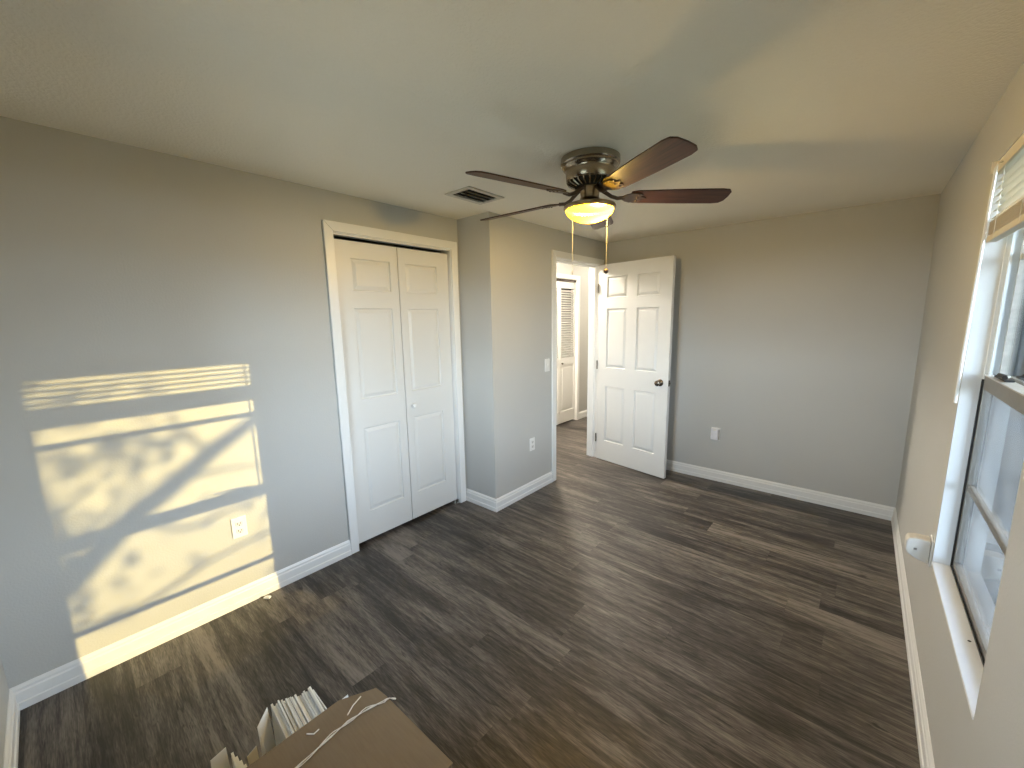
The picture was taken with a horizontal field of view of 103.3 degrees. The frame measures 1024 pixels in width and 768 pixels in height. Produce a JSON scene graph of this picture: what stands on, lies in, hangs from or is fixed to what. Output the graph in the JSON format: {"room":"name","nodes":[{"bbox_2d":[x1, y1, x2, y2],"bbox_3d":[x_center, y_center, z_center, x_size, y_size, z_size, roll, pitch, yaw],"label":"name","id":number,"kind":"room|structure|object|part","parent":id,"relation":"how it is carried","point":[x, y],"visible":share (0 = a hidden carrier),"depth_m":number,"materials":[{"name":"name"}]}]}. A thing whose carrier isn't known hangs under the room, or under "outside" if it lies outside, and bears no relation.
{"room":"empty bedroom","nodes":[
{"label":"empty bedroom","id":0,"kind":"room"},
{"bbox_2d":[0,656,8,767],"bbox_3d":[-1.550,0.262,0.948,4.368,2.280,0.150,7,12,40],"label":"wall","id":1,"kind":"structure","parent":0,"point":[4,689],"depth_m":1.48,"materials":[{"name":"grey paint"}]},
{"bbox_2d":[3,689,19,767],"bbox_3d":[-0.957,1.388,0.740,2.743,0.102,0.016,7,12,40],"label":"baseboard","id":2,"kind":"structure","parent":1,"relation":"attached to","point":[11,745],"depth_m":1.47,"materials":[{"name":"white paint"}]},
{"bbox_2d":[0,116,466,688],"bbox_3d":[-1.298,0.032,2.346,0.100,2.280,2.625,7,12,40],"label":"wall","id":3,"kind":"structure","parent":0,"point":[167,368],"depth_m":1.85,"materials":[{"name":"grey paint"}]},
{"bbox_2d":[10,540,351,710],"bbox_3d":[-1.531,1.171,2.146,0.016,0.102,1.423,7,12,40],"label":"baseboard","id":4,"kind":"structure","parent":3,"relation":"attached to","point":[30,692],"depth_m":1.96,"materials":[{"name":"white paint"}]},
{"bbox_2d":[230,515,247,538],"bbox_3d":[-1.462,0.768,2.174,0.009,0.114,0.070,7,12,40],"label":"power outlet","id":5,"kind":"object","parent":3,"relation":"attached to","point":[239,524],"visible":1,"depth_m":2.17,"materials":[{"name":"white plastic"}]},
{"bbox_2d":[235,521,242,526],"bbox_3d":[-1.461,0.749,2.169,0.003,0.025,0.034,7,12,40],"label":"socket","id":6,"kind":"object","parent":5,"relation":"attached to","point":[237,523],"depth_m":2.17,"materials":[{"name":"white plastic"}]},
{"bbox_2d":[236,528,243,533],"bbox_3d":[-1.460,0.788,2.175,0.003,0.025,0.034,7,12,40],"label":"socket","id":7,"kind":"object","parent":5,"relation":"attached to","point":[238,530],"depth_m":2.18,"materials":[{"name":"white plastic"}]},
{"bbox_2d":[322,219,465,553],"bbox_3d":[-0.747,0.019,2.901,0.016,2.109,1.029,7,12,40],"label":"trim","id":8,"kind":"structure","parent":3,"relation":"attached to","point":[328,226],"depth_m":2.61,"materials":[{"name":"white paint"}]},
{"bbox_2d":[333,233,458,543],"bbox_3d":[-0.774,0.046,2.929,0.063,2.047,0.907,7,12,40],"label":"door","id":9,"kind":"structure","parent":3,"relation":"in","point":[394,301],"depth_m":2.87,"materials":[{"name":"white paint"}]},
{"bbox_2d":[334,236,412,248],"bbox_3d":[-1.111,-0.086,3.052,0.550,2.280,1.494,7,12,40],"label":"wall","id":10,"kind":"structure","parent":0,"point":[335,237],"depth_m":3.24,"materials":[{"name":"grey paint"}]},
{"bbox_2d":[413,247,440,252],"bbox_3d":[-0.673,-0.182,3.600,0.813,2.280,0.080,7,12,40],"label":"wall","id":11,"kind":"structure","parent":0,"point":[420,249],"depth_m":3.42,"materials":[{"name":"grey paint"}]},
{"bbox_2d":[18,417,919,767],"bbox_3d":[0.754,0.986,3.752,4.368,0.120,7.150,7,12,40],"label":"floor","id":12,"kind":"structure","parent":0,"point":[610,615],"depth_m":1.90,"materials":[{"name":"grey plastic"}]},
{"bbox_2d":[210,747,229,767],"bbox_3d":[-0.805,1.219,1.147,0.125,0.304,0.056,7,12,40],"label":"card","id":13,"kind":"object","parent":12,"relation":"on","point":[221,760],"visible":1,"depth_m":1.17,"materials":[{"name":"white paper"}]},
{"bbox_2d":[231,752,238,767],"bbox_3d":[-0.751,1.224,1.145,0.170,0.290,0.006,8,13,43],"label":"card","id":14,"kind":"object","parent":12,"relation":"on","point":[234,762],"visible":1,"depth_m":1.16,"materials":[{"name":"beige paper"}]},
{"bbox_2d":[235,756,241,767],"bbox_3d":[-0.743,1.230,1.148,0.160,0.278,0.006,8,13,43],"label":"card","id":15,"kind":"object","parent":12,"relation":"on","point":[236,757],"visible":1,"depth_m":1.16,"materials":[{"name":"beige paper"}]},
{"bbox_2d":[247,746,258,764],"bbox_3d":[-0.722,1.215,1.173,0.093,0.301,0.027,7,12,40],"label":"card","id":16,"kind":"object","parent":12,"relation":"on","point":[253,756],"visible":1,"depth_m":1.17,"materials":[{"name":"beige paper"}]},
{"bbox_2d":[257,708,275,755],"bbox_3d":[-0.739,1.200,1.252,0.177,0.305,0.044,8,13,44],"label":"card","id":17,"kind":"object","parent":12,"relation":"on","point":[265,732],"visible":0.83,"depth_m":1.26,"materials":[{"name":"white paper"}]},
{"bbox_2d":[271,703,287,745],"bbox_3d":[-0.693,1.201,1.257,0.245,0.299,0.007,8,13,44],"label":"card","id":18,"kind":"object","parent":12,"relation":"on","point":[280,734],"visible":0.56,"depth_m":1.28,"materials":[{"name":"white paper"}]},
{"bbox_2d":[274,705,289,736],"bbox_3d":[-0.686,1.204,1.261,0.238,0.291,0.006,8,13,44],"label":"card","id":19,"kind":"object","parent":12,"relation":"on","point":[276,709],"visible":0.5,"depth_m":1.27,"materials":[{"name":"white paper"}]},
{"bbox_2d":[276,703,291,734],"bbox_3d":[-0.683,1.203,1.266,0.242,0.292,0.005,8,13,44],"label":"card","id":20,"kind":"object","parent":12,"relation":"on","point":[277,706],"visible":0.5,"depth_m":1.27,"materials":[{"name":"white paper"}]},
{"bbox_2d":[278,700,294,733],"bbox_3d":[-0.679,1.197,1.268,0.238,0.303,0.005,8,13,44],"label":"card","id":21,"kind":"object","parent":12,"relation":"on","point":[279,703],"visible":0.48,"depth_m":1.27,"materials":[{"name":"white paper"}]},
{"bbox_2d":[281,699,296,731],"bbox_3d":[-0.671,1.197,1.274,0.234,0.300,0.006,8,13,44],"label":"card","id":22,"kind":"object","parent":12,"relation":"on","point":[282,701],"visible":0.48,"depth_m":1.28,"materials":[{"name":"white paper"}]},
{"bbox_2d":[284,701,298,729],"bbox_3d":[-0.667,1.201,1.279,0.234,0.291,0.005,8,13,44],"label":"card","id":23,"kind":"object","parent":12,"relation":"on","point":[284,701],"visible":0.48,"depth_m":1.28,"materials":[{"name":"white paper"}]},
{"bbox_2d":[285,698,300,728],"bbox_3d":[-0.662,1.196,1.280,0.228,0.301,0.005,8,13,44],"label":"card","id":24,"kind":"object","parent":12,"relation":"on","point":[286,699],"visible":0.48,"depth_m":1.29,"materials":[{"name":"white paper"}]},
{"bbox_2d":[287,698,302,726],"bbox_3d":[-0.657,1.196,1.284,0.226,0.299,0.005,8,13,44],"label":"card","id":25,"kind":"object","parent":12,"relation":"on","point":[300,722],"visible":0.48,"depth_m":1.29,"materials":[{"name":"white paper"}]},
{"bbox_2d":[289,697,304,725],"bbox_3d":[-0.652,1.194,1.286,0.221,0.303,0.005,8,13,44],"label":"card","id":26,"kind":"object","parent":12,"relation":"on","point":[291,699],"visible":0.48,"depth_m":1.29,"materials":[{"name":"white paper"}]},
{"bbox_2d":[291,697,306,724],"bbox_3d":[-0.648,1.195,1.290,0.220,0.299,0.005,8,13,44],"label":"card","id":27,"kind":"object","parent":12,"relation":"on","point":[291,697],"visible":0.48,"depth_m":1.29,"materials":[{"name":"white paper"}]},
{"bbox_2d":[294,694,309,722],"bbox_3d":[-0.642,1.192,1.296,0.219,0.302,0.006,8,13,44],"label":"card","id":28,"kind":"object","parent":12,"relation":"on","point":[299,704],"visible":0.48,"depth_m":1.30,"materials":[{"name":"white paper"}]},
{"bbox_2d":[297,696,311,720],"bbox_3d":[-0.636,1.196,1.300,0.215,0.292,0.007,8,13,44],"label":"card","id":29,"kind":"object","parent":12,"relation":"on","point":[297,696],"visible":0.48,"depth_m":1.31,"materials":[{"name":"white paper"}]},
{"bbox_2d":[299,695,313,718],"bbox_3d":[-0.630,1.196,1.304,0.212,0.292,0.006,8,13,44],"label":"card","id":30,"kind":"object","parent":12,"relation":"on","point":[300,696],"visible":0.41,"depth_m":1.31,"materials":[{"name":"grey paper"}]},
{"bbox_2d":[302,693,315,717],"bbox_3d":[-0.625,1.191,1.306,0.207,0.301,0.004,8,13,44],"label":"card","id":31,"kind":"object","parent":12,"relation":"on","point":[303,696],"visible":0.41,"depth_m":1.31,"materials":[{"name":"white paper"}]},
{"bbox_2d":[303,690,317,716],"bbox_3d":[-0.622,1.189,1.310,0.208,0.304,0.005,8,13,44],"label":"card","id":32,"kind":"object","parent":12,"relation":"on","point":[304,692],"visible":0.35,"depth_m":1.31,"materials":[{"name":"white paper"}]},
{"bbox_2d":[306,691,319,714],"bbox_3d":[-0.616,1.190,1.313,0.203,0.300,0.006,8,13,44],"label":"card","id":33,"kind":"object","parent":12,"relation":"on","point":[308,695],"visible":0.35,"depth_m":1.32,"materials":[{"name":"grey paper"}]},
{"bbox_2d":[308,688,322,713],"bbox_3d":[-0.610,1.183,1.315,0.197,0.313,0.005,8,13,44],"label":"card","id":34,"kind":"object","parent":12,"relation":"on","point":[310,693],"visible":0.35,"depth_m":1.31,"materials":[{"name":"white paper"}]},
{"bbox_2d":[309,686,324,710],"bbox_3d":[-0.608,1.183,1.321,0.202,0.311,0.005,8,13,44],"label":"card","id":35,"kind":"object","parent":12,"relation":"on","point":[315,696],"visible":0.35,"depth_m":1.32,"materials":[{"name":"white paper"}]},
{"bbox_2d":[313,689,326,709],"bbox_3d":[-0.599,1.174,1.387,0.094,0.309,0.095,7,12,40],"label":"card","id":36,"kind":"object","parent":12,"relation":"on","point":[321,702],"visible":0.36,"depth_m":1.33,"materials":[{"name":"white paper"}]},
{"bbox_2d":[247,688,452,767],"bbox_3d":[-0.444,1.177,1.034,0.398,0.409,0.462,7,12,40],"label":"cardboard box","id":37,"kind":"object","parent":12,"relation":"on","point":[366,729],"visible":1,"depth_m":1.09,"materials":[{"name":"beige cardboard"}]},
{"bbox_2d":[0,0,1023,242],"bbox_3d":[0.715,-1.383,3.369,4.368,0.120,7.150,7,12,40],"label":"ceiling","id":38,"kind":"structure","parent":0,"point":[790,107],"depth_m":1.35,"materials":[{"name":"paint"}]},
{"bbox_2d":[445,186,503,204],"bbox_3d":[-0.229,-1.160,2.510,0.216,0.016,0.307,7,12,40],"label":"ceiling vent","id":39,"kind":"object","parent":38,"relation":"in","point":[470,194],"visible":1,"depth_m":2.50,"materials":[{"name":"white metal"}]},
{"bbox_2d":[465,136,731,274],"bbox_3d":[0.343,-0.826,2.012,1.265,0.534,1.296,7,12,40],"label":"ceiling fan","id":40,"kind":"object","parent":38,"relation":"hanging from","point":[589,171],"visible":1,"depth_m":1.88,"materials":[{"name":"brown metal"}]},
{"bbox_3d":[0.027,-0.864,1.733,0.480,0.006,0.132,-8,25,-35],"label":"blade","id":41,"kind":"part","parent":40,"relation":"part of","materials":[{"name":"brown wood"}]},
{"bbox_3d":[0.029,-0.945,2.237,0.480,0.006,0.132,5,24,36],"label":"blade","id":42,"kind":"part","parent":40,"relation":"part of","materials":[{"name":"brown wood"}]},
{"bbox_3d":[0.247,-0.940,2.072,0.228,0.065,0.084,5,24,36],"label":"blade arm","id":43,"kind":"part","parent":40,"relation":"part of","materials":[{"name":"brown metal"}]},
{"bbox_3d":[0.250,-0.910,1.884,0.228,0.065,0.084,-8,25,-35],"label":"blade arm","id":44,"kind":"part","parent":40,"relation":"part of","materials":[{"name":"brown metal"}]},
{"bbox_3d":[0.314,-0.734,2.103,0.003,0.276,0.003,7,12,40],"label":"pull chain","id":45,"kind":"part","parent":40,"relation":"part of","materials":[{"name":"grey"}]},
{"bbox_3d":[0.381,-0.828,1.996,0.232,0.064,0.232,7,12,40],"label":"lamp shade","id":46,"kind":"part","parent":40,"relation":"part of","materials":[{"name":"yellow glass"}]},
{"bbox_3d":[0.516,-0.978,2.390,0.132,0.006,0.480,-12,5,20],"label":"blade","id":47,"kind":"part","parent":40,"relation":"part of","materials":[{"name":"brown wood"}]},
{"bbox_3d":[0.432,-0.904,1.828,0.084,0.065,0.228,10,6,-19],"label":"blade arm","id":48,"kind":"part","parent":40,"relation":"part of","materials":[{"name":"brown metal"}]},
{"bbox_3d":[0.542,-0.930,1.982,0.228,0.065,0.084,0,-4,0],"label":"blade arm","id":49,"kind":"part","parent":40,"relation":"part of","materials":[{"name":"brown metal"}]},
{"bbox_3d":[0.513,-0.846,1.573,0.132,0.006,0.480,10,6,-19],"label":"blade","id":50,"kind":"part","parent":40,"relation":"part of","materials":[{"name":"brown wood"}]},
{"bbox_3d":[0.815,-0.917,1.980,0.480,0.006,0.132,0,-4,0],"label":"blade","id":51,"kind":"part","parent":40,"relation":"part of","materials":[{"name":"brown wood"}]},
{"bbox_2d":[457,212,605,498],"bbox_3d":[0.293,-0.235,3.831,0.342,2.280,1.740,7,12,40],"label":"wall","id":52,"kind":"structure","parent":0,"point":[505,284],"depth_m":3.25,"materials":[{"name":"grey paint"}]},
{"bbox_2d":[466,471,552,511],"bbox_3d":[-0.006,0.905,3.631,0.358,0.102,0.782,7,12,40],"label":"baseboard","id":53,"kind":"structure","parent":52,"relation":"attached to","point":[490,503],"depth_m":3.40,"materials":[{"name":"white paint"}]},
{"bbox_2d":[530,437,534,450],"bbox_3d":[0.178,0.524,3.533,0.009,0.114,0.070,7,12,40],"label":"power outlet","id":54,"kind":"object","parent":52,"relation":"attached to","point":[532,440],"visible":1,"depth_m":3.53,"materials":[{"name":"white plastic"}]},
{"bbox_2d":[545,358,549,371],"bbox_3d":[0.317,-0.167,3.592,0.016,0.114,0.070,7,12,40],"label":"light switch","id":55,"kind":"object","parent":52,"relation":"attached to","point":[547,361],"visible":1,"depth_m":3.59,"materials":[{"name":"white plastic"}]},
{"bbox_2d":[556,258,598,456],"bbox_3d":[0.608,-0.156,4.043,0.127,2.045,0.801,7,12,40],"label":"trim","id":56,"kind":"structure","parent":52,"relation":"attached to","point":[593,311],"depth_m":4.32,"materials":[{"name":"white paint"}]},
{"bbox_2d":[551,250,603,480],"bbox_3d":[0.661,-0.177,3.994,0.016,2.102,0.915,7,12,40],"label":"trim","id":57,"kind":"structure","parent":52,"relation":"attached to","point":[555,254],"depth_m":3.67,"materials":[{"name":"white paint"}]},
{"bbox_2d":[561,281,570,356],"bbox_3d":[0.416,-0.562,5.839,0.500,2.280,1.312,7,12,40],"label":"louver","id":58,"kind":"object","parent":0,"point":[561,281],"depth_m":6.21,"materials":[{"name":"grey paint"}]},
{"bbox_2d":[556,262,588,411],"bbox_3d":[0.396,-0.484,5.363,0.100,2.280,4.026,7,12,40],"label":"wall","id":59,"kind":"structure","parent":0,"point":[562,268],"depth_m":6.02,"materials":[{"name":"grey paint"}]},
{"bbox_2d":[556,278,575,424],"bbox_3d":[0.663,-0.427,5.647,0.059,2.024,0.804,7,12,40],"label":"door","id":60,"kind":"structure","parent":59,"relation":"in","point":[565,365],"depth_m":5.77,"materials":[{"name":"white paint"}]},
{"bbox_2d":[556,273,579,419],"bbox_3d":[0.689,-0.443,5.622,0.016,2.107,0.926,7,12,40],"label":"trim","id":61,"kind":"structure","parent":59,"relation":"attached to","point":[558,275],"depth_m":5.89,"materials":[{"name":"white paint"}]},
{"bbox_2d":[579,410,586,418],"bbox_3d":[1.390,0.408,6.564,0.016,0.102,1.171,7,12,40],"label":"baseboard","id":62,"kind":"structure","parent":59,"relation":"attached to","point":[582,414],"depth_m":6.21,"materials":[{"name":"white paint"}]},
{"bbox_2d":[606,194,940,507],"bbox_3d":[1.941,-0.231,3.637,2.646,2.280,0.120,7,12,40],"label":"wall","id":63,"kind":"structure","parent":0,"point":[796,338],"depth_m":3.23,"materials":[{"name":"grey paint"}]},
{"bbox_2d":[595,255,675,478],"bbox_3d":[1.190,-0.159,3.986,0.166,2.030,0.818,-7,11,-35],"label":"door","id":64,"kind":"structure","parent":63,"relation":"in","point":[636,298],"depth_m":3.92,"materials":[{"name":"white paint"}]},
{"bbox_3d":[1.340,-0.008,3.713,0.065,0.064,0.064,-8,12,-39],"label":"knob","id":65,"kind":"part","parent":64,"relation":"part of","materials":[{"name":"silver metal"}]},
{"bbox_2d":[710,427,719,440],"bbox_3d":[1.860,0.462,3.715,0.076,0.120,0.052,7,12,40],"label":"power outlet","id":66,"kind":"object","parent":63,"relation":"attached to","point":[715,432],"visible":1,"depth_m":3.70,"materials":[{"name":"white plastic"}]},
{"bbox_2d":[666,459,894,520],"bbox_3d":[1.912,0.852,3.762,2.401,0.102,0.016,7,12,40],"label":"baseboard","id":67,"kind":"structure","parent":63,"relation":"attached to","point":[821,498],"depth_m":3.41,"materials":[{"name":"white paint"}]},
{"bbox_2d":[896,62,1023,767],"bbox_3d":[2.341,-0.004,2.189,0.125,2.280,7.150,7,12,40],"label":"wall","id":68,"kind":"structure","parent":0,"point":[994,738],"depth_m":1.60,"materials":[{"name":"grey paint"}]},
{"bbox_2d":[891,508,934,767],"bbox_3d":[1.446,1.238,1.425,0.016,0.102,4.214,7,12,40],"label":"baseboard","id":69,"kind":"structure","parent":68,"relation":"attached to","point":[926,758],"depth_m":1.70,"materials":[{"name":"white paint"}]},
{"bbox_2d":[904,533,933,566],"bbox_3d":[1.719,0.693,1.717,0.080,0.114,0.070,7,12,40],"label":"power outlet","id":70,"kind":"object","parent":68,"relation":"attached to","point":[919,546],"visible":1,"depth_m":1.69,"materials":[{"name":"white plastic"}]},
{"bbox_3d":[1.748,0.696,1.693,0.005,0.114,0.070,7,12,40],"label":"plate","id":71,"kind":"part","parent":70,"relation":"part of","materials":[{"name":"white plastic"}]},
{"bbox_2d":[932,131,1023,719],"bbox_3d":[1.482,0.065,1.162,0.167,1.572,0.896,7,12,40],"label":"window","id":72,"kind":"structure","parent":68,"relation":"in","point":[986,458],"depth_m":1.42,"materials":[{"name":"white paint"}]},
{"bbox_3d":[1.451,0.783,1.315,0.054,0.010,0.852,7,12,40],"label":"sill","id":73,"kind":"part","parent":72,"relation":"part of","materials":[{"name":"white paint"}]},
{"bbox_3d":[1.485,0.041,1.154,0.070,1.514,0.852,7,12,40],"label":"frame","id":74,"kind":"part","parent":72,"relation":"part of","materials":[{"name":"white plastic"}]},
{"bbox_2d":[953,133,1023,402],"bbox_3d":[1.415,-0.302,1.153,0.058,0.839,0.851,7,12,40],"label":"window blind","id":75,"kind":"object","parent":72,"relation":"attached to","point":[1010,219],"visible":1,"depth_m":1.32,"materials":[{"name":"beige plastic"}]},
{"bbox_3d":[1.626,-0.607,1.335,0.030,0.234,0.002,7,12,40],"label":"ladder cord","id":76,"kind":"part","parent":75,"relation":"part of","materials":[{"name":"white fabric"}]},
{"bbox_3d":[1.422,-0.457,1.118,0.027,0.022,0.842,7,12,40],"label":"rail","id":77,"kind":"part","parent":75,"relation":"part of","materials":[{"name":"beige plastic"}]},
{"bbox_3d":[1.476,0.398,1.225,0.026,0.762,0.832,7,12,40],"label":"sash","id":78,"kind":"part","parent":72,"relation":"part of","materials":[{"name":"white wood"}]},
{"bbox_3d":[1.476,0.413,1.227,0.004,0.696,0.818,7,12,40],"label":"pane","id":79,"kind":"part","parent":72,"relation":"part of","materials":[{"name":"clear glass"}]},
{"bbox_3d":[1.489,-0.307,1.090,0.026,0.767,0.832,7,12,40],"label":"sash","id":80,"kind":"part","parent":72,"relation":"part of","materials":[{"name":"metal"}]},
{"bbox_3d":[1.488,-0.311,1.089,0.004,0.723,0.816,7,12,40],"label":"pane","id":81,"kind":"part","parent":72,"relation":"part of","materials":[{"name":"clear glass"}]}
]}

